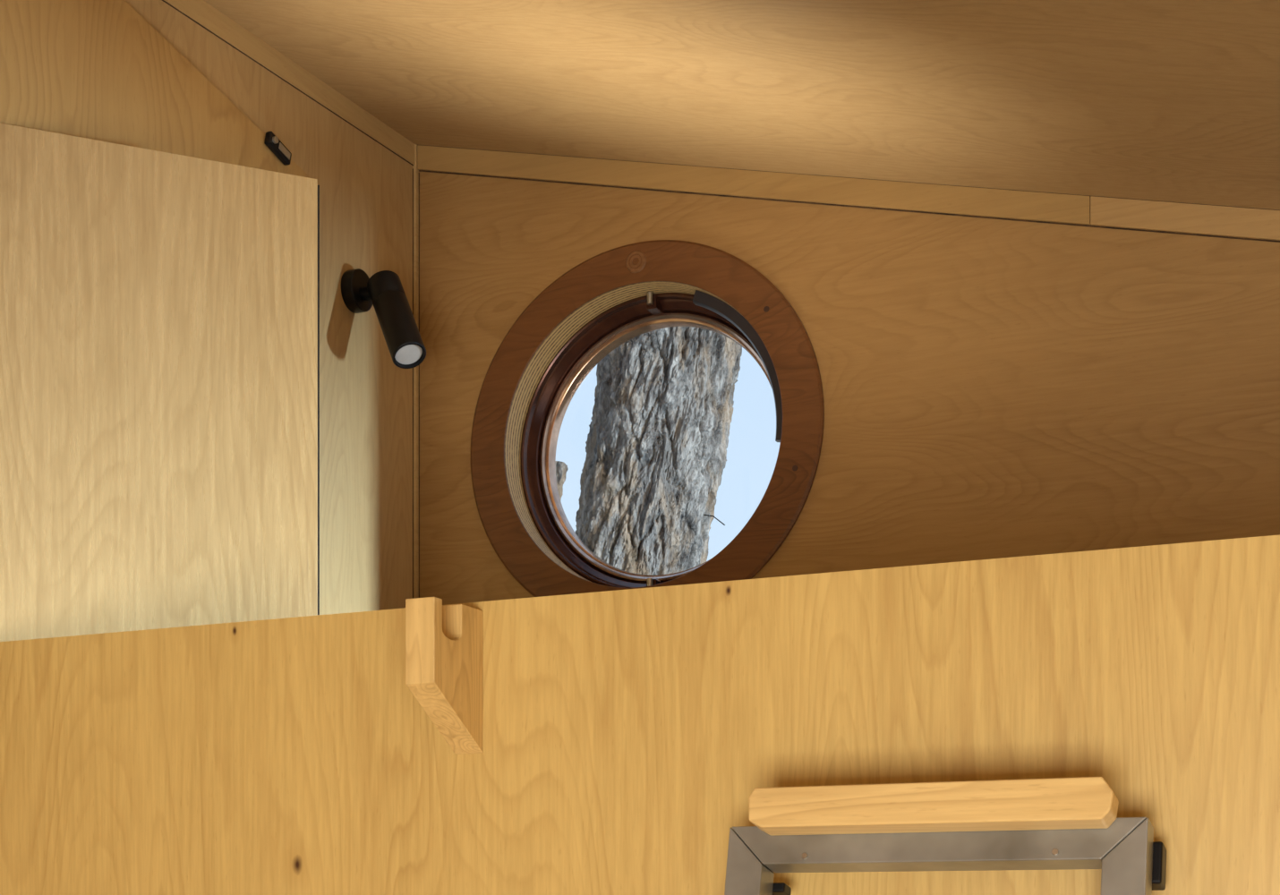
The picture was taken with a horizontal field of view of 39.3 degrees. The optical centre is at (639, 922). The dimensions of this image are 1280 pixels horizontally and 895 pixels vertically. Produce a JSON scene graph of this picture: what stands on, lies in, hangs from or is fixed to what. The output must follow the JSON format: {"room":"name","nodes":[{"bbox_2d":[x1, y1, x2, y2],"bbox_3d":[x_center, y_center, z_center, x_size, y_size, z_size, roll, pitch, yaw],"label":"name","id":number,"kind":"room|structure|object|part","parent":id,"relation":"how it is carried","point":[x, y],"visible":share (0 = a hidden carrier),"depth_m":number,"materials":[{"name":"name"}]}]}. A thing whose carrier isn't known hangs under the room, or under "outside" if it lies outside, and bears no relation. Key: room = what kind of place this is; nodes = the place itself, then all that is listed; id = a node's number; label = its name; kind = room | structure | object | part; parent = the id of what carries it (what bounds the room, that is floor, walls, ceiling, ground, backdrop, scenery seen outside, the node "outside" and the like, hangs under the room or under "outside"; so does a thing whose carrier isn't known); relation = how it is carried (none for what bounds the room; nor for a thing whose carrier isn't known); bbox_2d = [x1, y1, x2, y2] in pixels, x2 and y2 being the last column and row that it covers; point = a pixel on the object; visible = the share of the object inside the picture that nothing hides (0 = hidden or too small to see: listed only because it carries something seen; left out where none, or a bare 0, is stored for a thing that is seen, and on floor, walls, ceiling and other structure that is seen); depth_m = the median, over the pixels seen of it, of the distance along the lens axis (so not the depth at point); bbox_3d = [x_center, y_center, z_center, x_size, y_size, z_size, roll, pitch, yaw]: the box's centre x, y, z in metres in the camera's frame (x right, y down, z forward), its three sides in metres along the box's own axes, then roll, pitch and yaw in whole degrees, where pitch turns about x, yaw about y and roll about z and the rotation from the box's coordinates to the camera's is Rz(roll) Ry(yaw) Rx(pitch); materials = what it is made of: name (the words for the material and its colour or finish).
{"room":"tiny cabin interior","nodes":[
{"label":"tiny cabin interior","id":0,"kind":"room"},
{"bbox_2d":[0,0,310,178],"bbox_3d":[-0.793,-0.723,2.976,0.006,1.646,0.882,0,0,24],"label":"wall panel","id":1,"kind":"object","parent":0,"point":[98,70],"depth_m":2.86,"materials":[{"name":"brown wood"}]},
{"bbox_2d":[125,0,413,614],"bbox_3d":[-1.574,-0.061,1.363,0.100,3.122,5.200,0,0,24],"label":"wall","id":2,"kind":"structure","parent":0,"point":[366,189],"depth_m":3.49,"materials":[{"name":"brown wood"}]},
{"bbox_2d":[162,0,414,165],"bbox_3d":[-1.529,-1.486,1.337,0.004,0.252,5.188,0,0,24],"label":"trim","id":3,"kind":"structure","parent":2,"relation":"attached to","point":[200,11],"depth_m":3.31,"materials":[{"name":"brown wood"}]},
{"bbox_2d":[341,268,426,368],"bbox_3d":[-0.487,-1.162,3.439,0.212,0.219,0.089,0,0,41],"label":"wall spotlight","id":4,"kind":"object","parent":2,"relation":"attached to","point":[384,289],"visible":1,"depth_m":3.40,"materials":[{"name":"black metal"}]},
{"bbox_3d":[-0.520,-1.222,3.477,0.077,0.033,0.026,0,0,24],"label":"arm","id":5,"kind":"part","parent":4,"relation":"part of"},
{"bbox_2d":[412,168,413,598],"bbox_3d":[-0.469,-0.730,3.703,0.001,1.660,0.002,0,0,24],"label":"trim","id":6,"kind":"structure","parent":2,"relation":"attached to","point":[413,168],"depth_m":3.70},
{"bbox_2d":[413,144,418,598],"bbox_3d":[-0.464,-0.756,3.708,0.007,1.712,0.012,0,0,24],"label":"trim","id":7,"kind":"structure","parent":2,"relation":"attached to","point":[415,170],"depth_m":3.70,"materials":[{"name":"brown wood"}]},
{"bbox_2d":[264,131,291,165],"bbox_3d":[-0.656,-1.407,3.253,0.019,0.026,0.068,0,-14,24],"label":"latch","id":8,"kind":"object","parent":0,"point":[271,141],"depth_m":3.24,"materials":[{"name":"black metal"}]},
{"bbox_2d":[0,535,1279,894],"bbox_3d":[0.305,0.555,1.956,2.844,1.889,0.018,0,0,24],"label":"wall","id":9,"kind":"structure","parent":0,"point":[626,733],"depth_m":2.08,"materials":[{"name":"brown wood"}]},
{"bbox_2d":[405,597,482,754],"bbox_3d":[-0.231,-0.292,2.123,0.039,0.172,0.115,0,0,24],"label":"wooden bracket","id":10,"kind":"object","parent":9,"relation":"attached to","point":[444,644],"visible":1,"depth_m":2.11,"materials":[{"name":"brown wood"}]},
{"bbox_2d":[204,0,1279,210],"bbox_3d":[-0.231,-1.188,0.761,3.044,1.006,5.400,0,0,24],"label":"ceiling","id":11,"kind":"structure","parent":0,"point":[1161,100],"depth_m":2.89,"materials":[{"name":"brown wood"}]},
{"bbox_2d":[418,170,1279,605],"bbox_3d":[0.848,-0.073,3.168,3.044,3.146,0.075,0,0,24],"label":"wall","id":12,"kind":"structure","parent":0,"point":[993,388],"depth_m":3.25,"materials":[{"name":"brown wood"}]},
{"bbox_2d":[418,172,419,597],"bbox_3d":[-0.458,-0.728,3.711,0.002,1.655,0.002,0,0,24],"label":"trim","id":13,"kind":"structure","parent":12,"relation":"attached to","point":[419,173],"depth_m":3.71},
{"bbox_2d":[504,281,744,584],"bbox_3d":[0.015,-0.953,3.537,0.595,0.595,0.083,0,0,24],"label":"reveal","id":14,"kind":"object","parent":12,"relation":"attached to","point":[539,362],"visible":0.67,"depth_m":3.62,"materials":[{"name":"brown wood"}]},
{"bbox_2d":[520,292,745,588],"bbox_3d":[0.039,-0.953,3.591,0.610,0.610,0.075,0,0,24],"label":"window frame","id":15,"kind":"structure","parent":14,"relation":"attached to","point":[621,314],"depth_m":3.65,"materials":[{"name":"brown wood"}]},
{"bbox_2d":[646,579,663,586],"bbox_3d":[0.032,-0.667,3.575,0.022,0.030,0.050,0,0,24],"label":"pivot lower block","id":16,"kind":"object","parent":15,"relation":"attached to","point":[654,581],"visible":0.25,"depth_m":3.55,"materials":[{"name":"brown metal"}]},
{"bbox_2d":[647,578,652,586],"bbox_3d":[0.020,-0.671,3.547,0.012,0.022,0.012,0,0,24],"label":"pin","id":17,"kind":"object","parent":16,"relation":"attached to","point":[649,580],"depth_m":3.54,"materials":[{"name":"metal"}]},
{"bbox_2d":[646,293,665,315],"bbox_3d":[0.032,-1.233,3.575,0.022,0.030,0.050,0,0,24],"label":"pivot upper block","id":18,"kind":"object","parent":15,"relation":"attached to","point":[656,309],"visible":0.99,"depth_m":3.56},
{"bbox_2d":[647,291,652,305],"bbox_3d":[0.020,-1.237,3.547,0.012,0.022,0.012,0,0,24],"label":"pin","id":19,"kind":"object","parent":18,"relation":"attached to","point":[649,294],"depth_m":3.54,"materials":[{"name":"gold metal"}]},
{"bbox_2d":[540,313,771,582],"bbox_3d":[0.046,-0.953,3.606,0.539,0.539,0.038,0,0,24],"label":"sash","id":20,"kind":"object","parent":15,"relation":"attached to","point":[627,332],"visible":0.63,"depth_m":3.66,"materials":[{"name":"brown metal"}]},
{"bbox_2d":[692,290,782,442],"bbox_3d":[0.193,-1.072,3.448,0.194,0.311,0.022,0,0,24],"label":"seal","id":21,"kind":"object","parent":14,"relation":"attached to","point":[701,299],"visible":0.76,"depth_m":3.43,"materials":[{"name":"black rubber"}]},
{"bbox_2d":[470,239,824,597],"bbox_3d":[-0.001,-0.953,3.501,0.754,0.754,0.012,0,0,24],"label":"surround","id":22,"kind":"object","parent":12,"relation":"attached to","point":[720,273],"visible":0.9,"depth_m":3.46,"materials":[{"name":"brown wood"}]},
{"bbox_2d":[625,250,646,273],"bbox_3d":[-0.008,-1.291,3.496,0.043,0.043,0.004,0,0,24],"label":"plug","id":23,"kind":"object","parent":22,"relation":"attached to","point":[644,258],"visible":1,"depth_m":3.49,"materials":[{"name":"brown wood"}]},
{"bbox_2d":[628,254,641,268],"bbox_3d":[-0.009,-1.291,3.493,0.029,0.029,0.001,0,0,24],"label":"groove","id":24,"kind":"object","parent":23,"relation":"attached to","point":[633,254],"depth_m":3.49,"materials":[{"name":"brown wood"}]},
{"bbox_2d":[631,257,639,264],"bbox_3d":[-0.009,-1.291,3.493,0.015,0.015,0.002,0,0,24],"label":"screw","id":25,"kind":"object","parent":23,"relation":"attached to","point":[635,260],"depth_m":3.49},
{"bbox_2d":[763,306,769,312],"bbox_3d":[0.239,-1.161,3.386,0.012,0.012,0.001,0,0,24],"label":"screw","id":26,"kind":"object","parent":22,"relation":"attached to","point":[766,308],"visible":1,"depth_m":3.39,"materials":[{"name":"black metal"}]},
{"bbox_2d":[792,465,797,470],"bbox_3d":[0.291,-0.854,3.363,0.012,0.012,0.001,0,0,24],"label":"screw","id":27,"kind":"object","parent":22,"relation":"attached to","point":[794,467],"visible":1,"depth_m":3.36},
{"bbox_2d":[417,145,1090,225],"bbox_3d":[0.166,-1.419,3.428,1.370,0.383,0.008,0,0,24],"label":"trim","id":28,"kind":"structure","parent":12,"relation":"attached to","point":[1069,209],"depth_m":3.39,"materials":[{"name":"brown wood"}]},
{"bbox_2d":[420,145,1277,210],"bbox_3d":[0.831,-1.267,3.129,2.844,0.694,0.009,0,0,24],"label":"trim","id":29,"kind":"structure","parent":12,"relation":"attached to","point":[421,145],"depth_m":3.31,"materials":[{"name":"brown wood"}]},
{"bbox_2d":[418,170,1279,242],"bbox_3d":[0.836,-1.214,3.131,2.836,0.691,0.003,0,0,24],"label":"trim","id":30,"kind":"structure","parent":12,"relation":"attached to","point":[419,170],"depth_m":3.31,"materials":[{"name":"brown wood"}]},
{"bbox_2d":[1090,196,1279,240],"bbox_3d":[1.461,-1.074,2.848,1.464,0.406,0.008,0,0,24],"label":"trim","id":31,"kind":"structure","parent":12,"relation":"attached to","point":[1113,212],"depth_m":3.08,"materials":[{"name":"brown wood"}]},
{"bbox_3d":[-0.231,1.525,0.761,3.044,0.050,5.400,0,0,24],"label":"floor","id":32,"kind":"structure","parent":0,"visible":0},
{"bbox_2d":[724,776,1166,894],"bbox_3d":[0.242,0.679,1.720,0.452,1.645,0.435,0,0,24],"label":"ladder","id":33,"kind":"object","parent":32,"relation":"on","point":[1056,823],"visible":1,"depth_m":1.83,"materials":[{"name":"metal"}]},
{"bbox_3d":[0.049,0.699,1.792,0.041,1.639,0.040,0,-13,24],"label":"rail","id":34,"kind":"part","parent":33,"relation":"part of","materials":[{"name":"metal"}]},
{"bbox_3d":[0.415,0.699,1.628,0.044,1.639,0.040,0,-13,24],"label":"rail","id":35,"kind":"part","parent":33,"relation":"part of","materials":[{"name":"metal"}]},
{"bbox_3d":[0.571,0.130,2.549,2.844,0.060,1.282,0,0,24],"label":"floor","id":36,"kind":"structure","parent":0,"visible":0},
{"bbox_2d":[0,122,319,641],"bbox_3d":[-0.725,-0.544,2.721,0.479,1.249,0.016,0,0,-25],"label":"cabinet","id":37,"kind":"object","parent":36,"relation":"on","point":[159,311],"visible":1,"depth_m":2.71,"materials":[{"name":"beige wood"}]},
{"label":"outside","id":38,"kind":"structure","parent":0,"visible":0},
{"bbox_3d":[3.171,1.560,7.072,18.000,0.080,8.500,0,0,24],"label":"ground","id":39,"kind":"structure","parent":38,"visible":0},
{"bbox_2d":[555,326,742,575],"bbox_3d":[-0.165,-0.849,5.000,0.714,4.766,1.544,0,0,-41],"label":"tree","id":40,"kind":"object","parent":39,"relation":"on","point":[657,442],"visible":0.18,"depth_m":4.65,"materials":[{"name":"grey plant"}]}
]}

